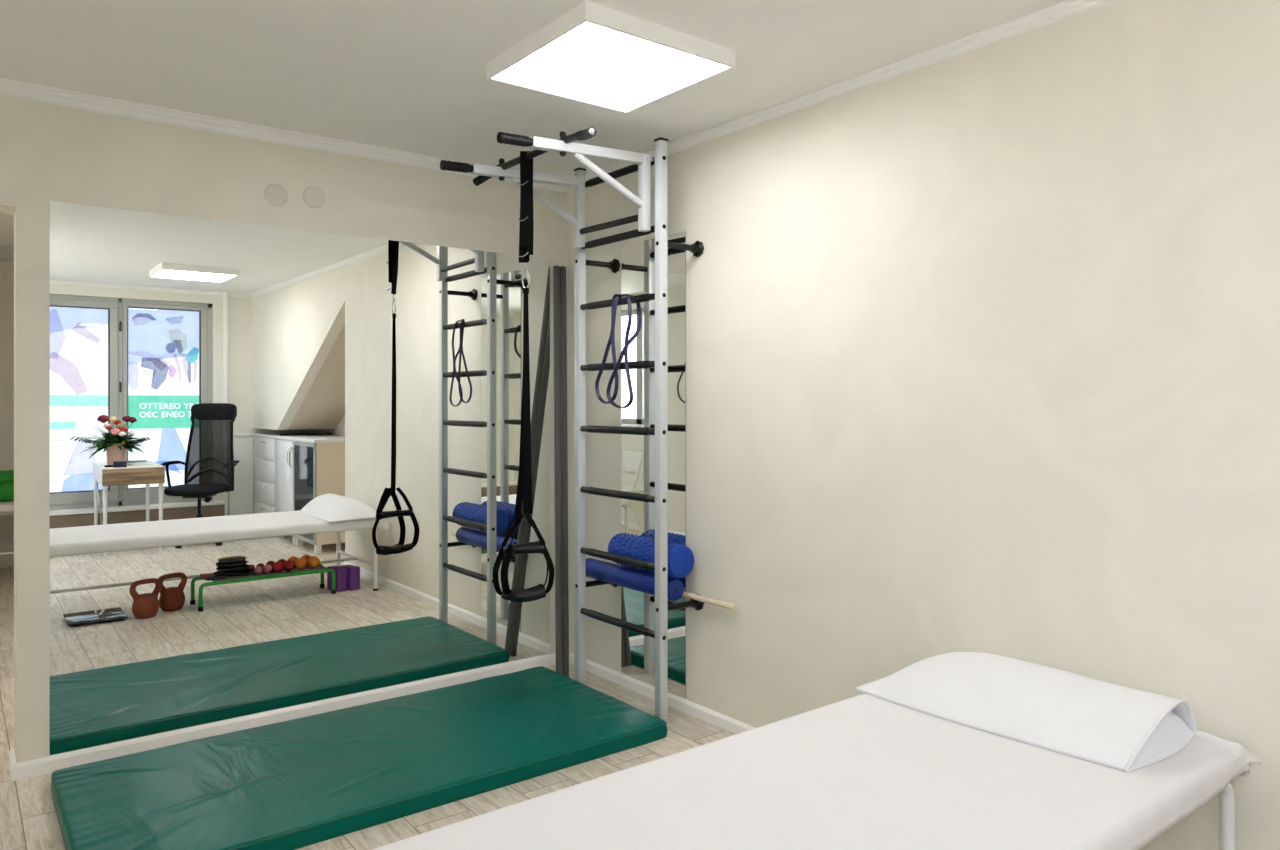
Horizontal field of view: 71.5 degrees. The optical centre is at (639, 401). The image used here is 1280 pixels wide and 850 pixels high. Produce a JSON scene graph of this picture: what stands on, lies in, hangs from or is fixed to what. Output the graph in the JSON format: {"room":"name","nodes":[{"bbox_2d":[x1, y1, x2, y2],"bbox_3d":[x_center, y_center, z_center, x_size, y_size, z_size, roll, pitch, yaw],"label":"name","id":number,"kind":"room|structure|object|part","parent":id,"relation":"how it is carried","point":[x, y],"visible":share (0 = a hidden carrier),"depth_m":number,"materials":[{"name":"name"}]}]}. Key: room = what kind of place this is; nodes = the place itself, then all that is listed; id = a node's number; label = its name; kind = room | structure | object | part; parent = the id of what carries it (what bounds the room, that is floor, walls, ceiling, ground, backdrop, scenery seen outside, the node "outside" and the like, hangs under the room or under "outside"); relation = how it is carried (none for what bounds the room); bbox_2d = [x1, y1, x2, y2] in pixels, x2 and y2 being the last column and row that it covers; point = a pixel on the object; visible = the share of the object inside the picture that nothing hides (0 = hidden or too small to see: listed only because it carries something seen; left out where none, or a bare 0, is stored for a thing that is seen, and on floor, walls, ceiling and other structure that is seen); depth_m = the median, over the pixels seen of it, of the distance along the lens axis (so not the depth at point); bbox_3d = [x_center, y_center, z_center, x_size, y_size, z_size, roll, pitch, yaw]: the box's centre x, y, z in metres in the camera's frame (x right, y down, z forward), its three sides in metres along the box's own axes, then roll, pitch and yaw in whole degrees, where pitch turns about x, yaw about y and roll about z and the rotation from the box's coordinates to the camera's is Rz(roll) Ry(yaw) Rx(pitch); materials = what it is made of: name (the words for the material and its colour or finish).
{"room":"physiotherapy room","nodes":[
{"label":"physiotherapy room","id":0,"kind":"room"},
{"bbox_2d":[0,262,13,566],"bbox_3d":[-5.510,0.110,7.281,1.550,2.540,0.100,0,0,-38],"label":"wall","id":1,"kind":"structure","parent":0,"point":[6,268],"depth_m":7.40,"materials":[{"name":"beige paint"}]},
{"bbox_2d":[0,96,566,762],"bbox_3d":[-1.675,0.110,3.821,3.370,2.540,0.170,0,0,-38],"label":"wall","id":2,"kind":"structure","parent":0,"point":[48,152],"depth_m":3.50,"materials":[{"name":"beige paint"}]},
{"bbox_2d":[264,184,287,205],"bbox_3d":[-1.557,-0.883,3.801,0.096,0.096,0.006,0,0,-38],"label":"cover plate","id":3,"kind":"object","parent":2,"relation":"attached to","point":[275,194],"visible":1,"depth_m":3.80,"materials":[{"name":"beige plastic"}]},
{"bbox_2d":[9,653,555,781],"bbox_3d":[-1.389,1.351,4.039,2.411,0.058,0.196,0,0,-38],"label":"baseboard","id":4,"kind":"structure","parent":2,"relation":"attached to","point":[46,765],"depth_m":3.73,"materials":[{"name":"white wood"}]},
{"bbox_2d":[0,78,568,192],"bbox_3d":[-1.659,-1.133,3.704,3.250,0.054,0.034,0,0,-38],"label":"trim","id":5,"kind":"structure","parent":2,"relation":"attached to","point":[8,88],"depth_m":3.64,"materials":[{"name":"white paint"}]},
{"bbox_2d":[50,201,549,754],"bbox_3d":[-1.335,0.286,3.977,2.186,2.064,0.001,0,0,-38],"label":"wall mirror","id":6,"kind":"object","parent":2,"relation":"attached to","point":[284,462],"visible":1,"depth_m":3.80,"materials":[{"name":"clear glass"}]},
{"bbox_2d":[303,186,324,207],"bbox_3d":[-1.430,-0.897,3.899,0.096,0.096,0.006,0,0,-38],"label":"cover plate","id":7,"kind":"object","parent":2,"relation":"attached to","point":[313,196],"visible":1,"depth_m":3.90,"materials":[{"name":"beige plastic"}]},
{"bbox_2d":[0,566,735,849],"bbox_3d":[-1.016,1.430,3.446,4.350,0.100,11.870,0,0,-38],"label":"floor","id":8,"kind":"structure","parent":0,"point":[28,817],"depth_m":3.21,"materials":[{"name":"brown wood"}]},
{"bbox_2d":[0,501,13,555],"bbox_3d":[-5.180,1.070,6.734,1.300,0.620,0.970,0,0,-38],"label":"bed","id":9,"kind":"object","parent":8,"relation":"on","point":[6,507],"visible":0.02,"depth_m":6.57,"materials":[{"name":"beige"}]},
{"bbox_2d":[0,470,13,483],"bbox_3d":[-5.079,0.600,6.685,0.700,0.136,0.136,0,0,-38],"label":"roll","id":10,"kind":"object","parent":9,"relation":"on","point":[6,476],"visible":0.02,"depth_m":6.80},
{"bbox_2d":[0,483,13,501],"bbox_3d":[-4.997,0.690,6.579,0.700,0.136,0.136,0,0,-38],"label":"roll","id":11,"kind":"object","parent":9,"relation":"on","point":[6,489],"visible":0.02,"depth_m":6.69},
{"bbox_3d":[-4.906,0.830,6.421,1.150,0.032,0.032,0,0,-38],"label":"rail","id":12,"kind":"part","parent":9,"relation":"part of","materials":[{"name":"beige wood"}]},
{"bbox_3d":[-5.180,0.789,6.734,1.300,0.058,0.970,0,0,-38],"label":"mattress","id":13,"kind":"part","parent":9,"relation":"part of","materials":[{"name":"white fabric"}]},
{"bbox_3d":[-5.415,1.130,7.077,1.150,0.022,0.022,0,0,-38],"label":"rail","id":14,"kind":"part","parent":9,"relation":"part of","materials":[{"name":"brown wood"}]},
{"bbox_3d":[-4.906,1.130,6.421,1.150,0.022,0.022,0,0,-38],"label":"rail","id":15,"kind":"part","parent":9,"relation":"part of","materials":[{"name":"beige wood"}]},
{"bbox_2d":[51,666,666,849],"bbox_3d":[-0.992,1.344,3.410,2.065,0.072,0.995,0,0,-38],"label":"exercise mat","id":16,"kind":"object","parent":8,"relation":"on","point":[294,784],"visible":1,"depth_m":3.20,"materials":[{"name":"green leather"}]},
{"bbox_2d":[553,266,562,674],"bbox_3d":[-0.417,0.336,4.508,0.034,2.086,0.307,0,0,-8],"label":"tube","id":17,"kind":"object","parent":8,"relation":"on","point":[556,269],"visible":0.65,"depth_m":4.49,"materials":[{"name":"grey metal"}]},
{"bbox_2d":[560,266,568,676],"bbox_3d":[-0.386,0.336,4.532,0.034,2.086,0.308,0,0,-8],"label":"tube","id":18,"kind":"object","parent":8,"relation":"on","point":[563,323],"visible":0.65,"depth_m":4.52,"materials":[{"name":"metal"}]},
{"bbox_2d":[574,137,703,727],"bbox_3d":[-0.024,0.137,4.051,0.239,2.487,0.684,0,0,-38],"label":"wall bars","id":19,"kind":"object","parent":8,"relation":"on","point":[660,161],"visible":0.92,"depth_m":3.82,"materials":[{"name":"silver metal"}]},
{"bbox_2d":[440,127,653,247],"bbox_3d":[-0.359,-0.895,3.743,0.760,0.345,0.931,0,0,-38],"label":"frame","id":20,"kind":"object","parent":19,"relation":"attached to","point":[565,145],"visible":0.98,"depth_m":3.76,"materials":[{"name":"silver metal"}]},
{"bbox_2d":[493,151,553,601],"bbox_3d":[-0.475,-0.106,3.734,0.265,1.893,0.123,0,0,-34],"label":"trainer","id":21,"kind":"object","parent":20,"relation":"hanging from","point":[526,230],"visible":1,"depth_m":3.73,"materials":[{"name":"black fabric"}]},
{"bbox_3d":[-0.487,0.621,3.717,0.150,0.033,0.033,0,0,-10],"label":"handle","id":22,"kind":"part","parent":21,"relation":"part of","materials":[{"name":"black rubber"}]},
{"bbox_3d":[-0.480,0.615,3.754,0.033,0.033,0.150,0,0,44],"label":"handle","id":23,"kind":"part","parent":21,"relation":"part of","materials":[{"name":"black rubber"}]},
{"bbox_3d":[-0.511,-1.013,3.985,0.536,0.064,0.040,0,0,-38],"label":"arm","id":24,"kind":"part","parent":20,"relation":"part of","materials":[{"name":"silver metal"}]},
{"bbox_3d":[-0.209,-1.013,3.595,0.536,0.064,0.040,0,0,-38],"label":"arm","id":25,"kind":"part","parent":20,"relation":"part of","materials":[{"name":"silver metal"}]},
{"bbox_3d":[-0.286,0.141,4.235,0.040,2.478,0.040,0,0,-38],"label":"post","id":26,"kind":"part","parent":19,"relation":"part of","materials":[{"name":"silver metal"}]},
{"bbox_2d":[595,294,641,407],"bbox_3d":[-0.114,-0.224,3.969,0.272,0.512,0.074,0,0,41],"label":"band","id":27,"kind":"object","parent":19,"relation":"hanging from","point":[611,342],"visible":0.98,"depth_m":3.95,"materials":[{"name":"rubber"}]},
{"bbox_2d":[586,558,683,600],"bbox_3d":[-0.050,0.818,4.110,0.093,0.093,0.676,0,0,-38],"label":"foam roller","id":28,"kind":"object","parent":19,"relation":"on","point":[627,577],"visible":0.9,"depth_m":4.05,"materials":[{"name":"blue plastic"}]},
{"bbox_2d":[608,533,693,578],"bbox_3d":[0.043,0.694,4.014,0.153,0.153,0.460,0,0,-38],"label":"foam roller","id":29,"kind":"object","parent":28,"relation":"on","point":[680,556],"visible":0.65,"depth_m":3.93,"materials":[{"name":"blue plastic"}]},
{"bbox_3d":[0.089,0.141,3.751,0.040,2.478,0.040,0,0,-38],"label":"post","id":30,"kind":"part","parent":19,"relation":"part of","materials":[{"name":"silver metal"}]},
{"bbox_2d":[682,591,736,609],"bbox_3d":[0.114,0.852,4.023,0.024,0.024,0.904,0,0,-38],"label":"wooden stick","id":31,"kind":"object","parent":19,"relation":"on","point":[685,594],"visible":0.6,"depth_m":3.77,"materials":[{"name":"brown wood"}]},
{"bbox_2d":[1219,783,1234,849],"bbox_3d":[0.386,1.118,1.850,2.058,0.524,0.827,0,0,-38],"label":"bed leg","id":32,"kind":"object","parent":8,"relation":"on","point":[1226,797],"visible":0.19,"depth_m":2.14,"materials":[{"name":"white metal"}]},
{"bbox_2d":[372,694,1261,849],"bbox_3d":[0.429,0.898,1.886,2.162,0.112,0.864,0,0,-38],"label":"massage table","id":33,"kind":"object","parent":32,"relation":"on","point":[863,771],"visible":0.78,"depth_m":1.91,"materials":[{"name":"white fabric"}]},
{"bbox_2d":[854,652,1195,772],"bbox_3d":[1.030,0.786,2.426,0.424,0.130,0.784,0,0,-38],"label":"pillow","id":34,"kind":"object","parent":33,"relation":"on","point":[1127,729],"visible":1,"depth_m":2.26,"materials":[{"name":"white fabric"}]},
{"bbox_2d":[0,0,1066,262],"bbox_3d":[-1.016,-1.210,3.446,4.350,0.100,11.870,0,0,-38],"label":"ceiling","id":35,"kind":"structure","parent":0,"point":[402,75],"depth_m":2.98,"materials":[{"name":"paint"}]},
{"bbox_2d":[486,0,735,113],"bbox_3d":[-0.105,-1.132,2.988,0.600,0.056,0.600,0,0,-38],"label":"ceiling light","id":36,"kind":"object","parent":35,"relation":"attached to","point":[594,54],"visible":1,"depth_m":2.90,"materials":[{"name":"white plastic"}]},
{"bbox_2d":[567,0,1279,849],"bbox_3d":[1.517,0.110,2.342,0.100,2.540,6.420,0,0,-38],"label":"wall","id":37,"kind":"structure","parent":0,"point":[982,344],"depth_m":2.78,"materials":[{"name":"beige paint"}]},
{"bbox_2d":[621,231,685,697],"bbox_3d":[0.057,0.281,4.140,0.003,2.077,0.478,0,0,-38],"label":"wall mirror","id":38,"kind":"object","parent":37,"relation":"attached to","point":[638,258],"visible":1,"depth_m":4.16,"materials":[{"name":"clear glass"}]},
{"bbox_2d":[569,652,754,733],"bbox_3d":[0.644,1.353,3.373,0.015,0.053,3.348,0,0,-38],"label":"baseboard","id":39,"kind":"structure","parent":37,"relation":"attached to","point":[734,726],"depth_m":3.99,"materials":[{"name":"white wood"}]},
{"bbox_2d":[568,0,1118,188],"bbox_3d":[1.525,-1.141,2.221,0.034,0.038,6.220,0,0,-38],"label":"trim","id":40,"kind":"structure","parent":37,"relation":"attached to","point":[1069,8],"depth_m":3.05,"materials":[{"name":"white paint"}]}
]}

